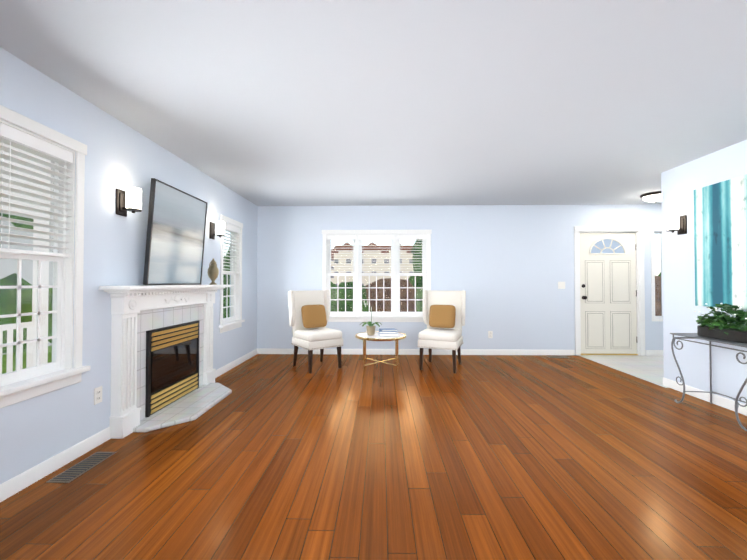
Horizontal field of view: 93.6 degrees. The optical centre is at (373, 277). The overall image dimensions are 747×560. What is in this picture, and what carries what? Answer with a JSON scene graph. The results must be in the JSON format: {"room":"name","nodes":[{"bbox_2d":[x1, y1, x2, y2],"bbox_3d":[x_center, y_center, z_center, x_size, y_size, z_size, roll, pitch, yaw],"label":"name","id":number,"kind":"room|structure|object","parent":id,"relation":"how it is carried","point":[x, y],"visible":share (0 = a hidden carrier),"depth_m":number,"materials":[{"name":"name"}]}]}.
{"room":"living room","nodes":[
{"label":"living room","id":0,"kind":"room"},
{"bbox_2d":[0,47,257,483],"bbox_3d":[-2.080,-0.021,1.683,0.140,2.440,8.510,0,-1,1],"label":"wall","id":1,"kind":"structure","parent":0,"point":[37,430],"depth_m":2.56,"materials":[{"name":"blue paint"}]},
{"bbox_2d":[0,105,90,408],"bbox_3d":[-2.031,-0.105,2.098,0.160,1.620,0.656,0,-1,1],"label":"window","id":2,"kind":"structure","parent":1,"relation":"in","point":[64,368],"depth_m":2.27,"materials":[{"name":"white wood"}]},
{"bbox_2d":[0,122,72,257],"bbox_3d":[-2.024,-0.482,2.103,0.050,0.697,0.448,0,-1,1],"label":"window blind","id":3,"kind":"object","parent":2,"relation":"attached to","point":[25,139],"visible":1,"depth_m":2.08,"materials":[{"name":"white plastic"}]},
{"bbox_2d":[0,427,110,501],"bbox_3d":[-2.040,1.129,0.024,0.013,0.090,5.230,0,-1,1],"label":"baseboard","id":4,"kind":"structure","parent":1,"relation":"attached to","point":[20,482],"depth_m":2.16,"materials":[{"name":"white wood"}]},
{"bbox_2d":[94,386,101,404],"bbox_3d":[-1.987,0.852,2.533,0.008,0.116,0.072,0,-1,1],"label":"outlet","id":5,"kind":"object","parent":1,"relation":"attached to","point":[97,395],"visible":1,"depth_m":2.52,"materials":[{"name":"white plastic"}]},
{"bbox_2d":[116,187,141,216],"bbox_3d":[-1.906,-0.591,2.753,0.160,0.211,0.112,0,-1,1],"label":"sconce","id":6,"kind":"object","parent":1,"relation":"attached to","point":[129,199],"visible":1,"depth_m":2.72,"materials":[{"name":"brown metal"}]},
{"bbox_2d":[210,221,224,239],"bbox_3d":[-1.874,-0.569,4.232,0.160,0.211,0.112,0,-1,1],"label":"sconce","id":7,"kind":"object","parent":1,"relation":"attached to","point":[220,228],"visible":1,"depth_m":4.20,"materials":[{"name":"brown metal"}]},
{"bbox_2d":[219,215,244,332],"bbox_3d":[-1.973,-0.040,4.792,0.160,1.510,0.726,0,-1,1],"label":"window","id":8,"kind":"structure","parent":1,"relation":"in","point":[233,321],"depth_m":5.00,"materials":[{"name":"white wood"}]},
{"bbox_2d":[223,223,238,273],"bbox_3d":[-1.966,-0.384,4.796,0.050,0.654,0.518,0,-1,1],"label":"window blind","id":9,"kind":"object","parent":8,"relation":"attached to","point":[232,229],"visible":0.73,"depth_m":4.82,"materials":[{"name":"white plastic"}]},
{"bbox_2d":[215,348,259,377],"bbox_3d":[-1.934,1.202,4.927,0.013,0.090,1.640,0,-1,1],"label":"baseboard","id":10,"kind":"structure","parent":1,"relation":"attached to","point":[229,366],"depth_m":4.90,"materials":[{"name":"white wood"}]},
{"bbox_2d":[0,354,746,559],"bbox_3d":[0.628,1.227,1.535,5.560,0.060,8.650,0,-1,1],"label":"floor","id":11,"kind":"structure","parent":0,"point":[473,457],"depth_m":2.15,"materials":[{"name":"brown wood"}]},
{"bbox_2d":[46,452,115,482],"bbox_3d":[-1.848,1.203,2.239,0.140,0.008,0.370,0,-1,1],"label":"floor vent","id":12,"kind":"object","parent":11,"relation":"in","point":[72,473],"visible":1,"depth_m":2.21,"materials":[{"name":"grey metal"}]},
{"bbox_2d":[99,285,231,438],"bbox_3d":[-1.743,0.649,3.376,0.459,1.150,1.710,0,-1,1],"label":"fireplace","id":13,"kind":"object","parent":11,"relation":"on","point":[162,373],"visible":1,"depth_m":3.08,"materials":[{"name":"white"}]},
{"bbox_2d":[143,178,207,284],"bbox_3d":[-1.872,-0.377,3.384,0.097,0.900,0.890,0,-1,1],"label":"mirror","id":14,"kind":"object","parent":13,"relation":"on","point":[175,241],"visible":1,"depth_m":3.27,"materials":[{"name":"black"}]},
{"bbox_2d":[207,258,218,284],"bbox_3d":[-1.830,-0.068,4.004,0.120,0.300,0.172,0,-1,1],"label":"urn","id":15,"kind":"object","parent":13,"relation":"on","point":[213,272],"visible":1,"depth_m":3.97,"materials":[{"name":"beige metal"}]},
{"bbox_2d":[288,290,342,372],"bbox_3d":[-0.810,0.715,4.916,0.619,1.065,0.649,1,-1,-37],"label":"chair","id":16,"kind":"object","parent":11,"relation":"on","point":[309,313],"visible":1,"depth_m":4.87,"materials":[{"name":"beige fabric"}]},
{"bbox_2d":[355,331,405,374],"bbox_3d":[0.096,1.007,4.706,0.682,0.474,0.682,0,-1,1],"label":"side table","id":17,"kind":"object","parent":11,"relation":"on","point":[364,336],"visible":0.81,"depth_m":4.55,"materials":[{"name":"gold metal"}]},
{"bbox_2d":[360,301,381,334],"bbox_3d":[-0.036,0.540,4.703,0.307,0.458,0.283,0,-1,1],"label":"orchid","id":18,"kind":"object","parent":17,"relation":"on","point":[370,327],"visible":1,"depth_m":4.66,"materials":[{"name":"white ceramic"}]},
{"bbox_2d":[377,328,398,335],"bbox_3d":[0.195,0.730,4.688,0.272,0.079,0.216,0,-1,-4],"label":"books","id":19,"kind":"object","parent":17,"relation":"on","point":[387,332],"visible":1,"depth_m":4.61,"materials":[{"name":"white paper"}]},
{"bbox_2d":[417,290,465,372],"bbox_3d":[0.952,0.715,4.902,0.619,1.065,0.649,0,-1,22],"label":"chair","id":20,"kind":"object","parent":11,"relation":"on","point":[443,313],"visible":1,"depth_m":4.91,"materials":[{"name":"beige fabric"}]},
{"bbox_2d":[546,356,568,357],"bbox_3d":[2.899,1.252,5.512,0.310,0.008,0.120,0,-1,1],"label":"floor vent","id":21,"kind":"object","parent":11,"relation":"in","point":[557,356],"visible":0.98,"depth_m":5.50,"materials":[{"name":"brown metal"}]},
{"bbox_2d":[670,333,746,430],"bbox_3d":[3.106,0.881,3.082,0.368,0.677,0.765,0,-1,1],"label":"console table","id":22,"kind":"object","parent":11,"relation":"on","point":[696,336],"visible":1,"depth_m":3.20,"materials":[{"name":"silver metal"}]},
{"bbox_2d":[694,303,746,342],"bbox_3d":[3.119,0.384,3.076,0.285,0.317,0.569,0,-1,1],"label":"potted plant","id":23,"kind":"object","parent":22,"relation":"on","point":[717,327],"visible":1,"depth_m":3.06,"materials":[{"name":"green plant"}]},
{"bbox_2d":[0,0,746,205],"bbox_3d":[1.712,-1.283,1.549,7.730,0.080,8.650,0,-1,1],"label":"ceiling","id":24,"kind":"structure","parent":0,"point":[406,102],"depth_m":2.28,"materials":[{"name":"grey paint"}]},
{"bbox_2d":[640,191,661,202],"bbox_3d":[4.033,-1.127,5.013,0.360,0.128,0.360,0,-1,1],"label":"flush-mount light","id":25,"kind":"object","parent":24,"relation":"attached to","point":[655,197],"visible":0.71,"depth_m":4.95,"materials":[{"name":"white glass"}]},
{"bbox_2d":[257,204,662,349],"bbox_3d":[1.804,0.040,5.784,7.450,2.440,0.140,0,-1,1],"label":"wall","id":26,"kind":"structure","parent":0,"point":[507,268],"depth_m":5.72,"materials":[{"name":"blue paint"}]},
{"bbox_2d":[322,230,431,321],"bbox_3d":[0.049,-0.025,5.784,1.836,1.510,0.162,0,-1,1],"label":"window","id":27,"kind":"structure","parent":26,"relation":"in","point":[358,314],"depth_m":5.78,"materials":[{"name":"white wood"}]},
{"bbox_2d":[327,235,425,274],"bbox_3d":[0.049,-0.369,5.781,1.628,0.654,0.050,0,-1,1],"label":"window blind","id":28,"kind":"object","parent":27,"relation":"attached to","point":[345,237],"visible":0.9,"depth_m":5.77,"materials":[{"name":"white plastic"}]},
{"bbox_2d":[260,348,574,354],"bbox_3d":[0.661,1.214,5.714,5.165,0.090,0.013,0,-1,1],"label":"baseboard","id":29,"kind":"structure","parent":26,"relation":"attached to","point":[262,350],"depth_m":5.70,"materials":[{"name":"white wood"}]},
{"bbox_2d":[488,331,492,337],"bbox_3d":[1.898,0.929,5.694,0.072,0.116,0.008,0,-1,1],"label":"outlet","id":30,"kind":"object","parent":26,"relation":"attached to","point":[490,334],"visible":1,"depth_m":5.69,"materials":[{"name":"white plastic"}]},
{"bbox_2d":[558,282,564,288],"bbox_3d":[3.047,0.129,5.680,0.116,0.116,0.010,0,-1,1],"label":"light switch","id":31,"kind":"object","parent":26,"relation":"attached to","point":[561,285],"visible":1,"depth_m":5.68,"materials":[{"name":"white plastic"}]},
{"bbox_2d":[580,233,636,353],"bbox_3d":[3.810,0.254,5.687,0.916,1.962,0.110,0,-1,1],"label":"entry door","id":32,"kind":"structure","parent":26,"relation":"in","point":[608,292],"depth_m":5.70,"materials":[{"name":"beige paint"}]},
{"bbox_2d":[574,226,644,355],"bbox_3d":[3.809,0.215,5.728,1.110,2.088,0.160,0,-1,1],"label":"door frame","id":33,"kind":"structure","parent":26,"relation":"attached to","point":[640,289],"depth_m":5.66,"materials":[{"name":"white paint"}]},
{"bbox_2d":[645,350,662,355],"bbox_3d":[4.950,1.213,5.621,1.155,0.090,0.013,0,-1,1],"label":"baseboard","id":34,"kind":"structure","parent":26,"relation":"attached to","point":[647,352],"depth_m":5.63,"materials":[{"name":"white wood"}]},
{"bbox_2d":[651,228,662,320],"bbox_3d":[4.638,-0.041,5.691,0.320,1.500,0.106,0,-1,1],"label":"window","id":35,"kind":"structure","parent":26,"relation":"in","point":[653,295],"depth_m":5.65,"materials":[{"name":"white wood"}]},
{"bbox_2d":[578,355,668,387],"bbox_3d":[4.465,1.276,4.832,2.370,0.061,1.890,0,-1,1],"label":"floor","id":36,"kind":"structure","parent":0,"point":[649,368],"depth_m":5.02,"materials":[{"name":"white tile"}]},
{"bbox_2d":[661,140,746,404],"bbox_3d":[3.319,-0.036,0.670,0.140,2.440,6.720,0,-1,1],"label":"wall","id":37,"kind":"structure","parent":0,"point":[680,184],"depth_m":3.64,"materials":[{"name":"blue paint"}]},
{"bbox_2d":[666,214,686,234],"bbox_3d":[3.235,-0.566,3.761,0.160,0.211,0.112,0,-1,1],"label":"sconce","id":38,"kind":"object","parent":37,"relation":"attached to","point":[677,223],"visible":1,"depth_m":3.73,"materials":[{"name":"brown metal"}]},
{"bbox_2d":[663,377,746,415],"bbox_3d":[3.242,1.138,0.655,0.013,0.090,6.720,0,-1,1],"label":"baseboard","id":39,"kind":"structure","parent":37,"relation":"attached to","point":[729,404],"depth_m":3.47,"materials":[{"name":"white wood"}]},
{"bbox_2d":[694,174,746,308],"bbox_3d":[3.277,-0.312,2.971,0.040,1.180,1.210,0,-1,1],"label":"picture","id":40,"kind":"object","parent":37,"relation":"attached to","point":[720,232],"visible":1,"depth_m":3.29},
{"label":"outside","id":41,"kind":"structure","parent":0,"visible":0},
{"bbox_2d":[2,345,51,373],"bbox_3d":[10.551,1.968,29.734,100.000,0.001,100.000,0,-1,1],"label":"lawn","id":42,"kind":"structure","parent":41,"point":[4,362],"depth_m":6.86,"materials":[{"name":"green plant"}]},
{"bbox_2d":[0,142,50,373],"bbox_3d":[-3.627,0.173,2.308,2.940,2.770,7.500,0,-1,1],"label":"pergola","id":43,"kind":"object","parent":42,"relation":"on","point":[43,332],"depth_m":4.90,"materials":[{"name":"white wood"}]},
{"bbox_2d":[0,220,52,354],"bbox_3d":[-10.615,-1.411,2.733,5.650,5.950,13.600,0,-1,1],"label":"neighbor","id":44,"kind":"object","parent":42,"relation":"on","point":[7,266],"depth_m":7.71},
{"bbox_2d":[331,241,413,285],"bbox_3d":[-9.754,-1.493,57.485,31.000,7.750,26.700,0,-1,1],"label":"building","id":45,"kind":"structure","parent":42,"relation":"on","point":[403,267],"depth_m":44.28,"materials":[{"name":"white"}]},
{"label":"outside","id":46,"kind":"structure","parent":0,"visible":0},
{"bbox_2d":[0,213,661,353],"bbox_3d":[3.059,-1.630,10.687,26.998,8.623,28.997,0,-1,1],"label":"tree","id":47,"kind":"object","parent":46,"point":[12,305],"depth_m":12.61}
]}

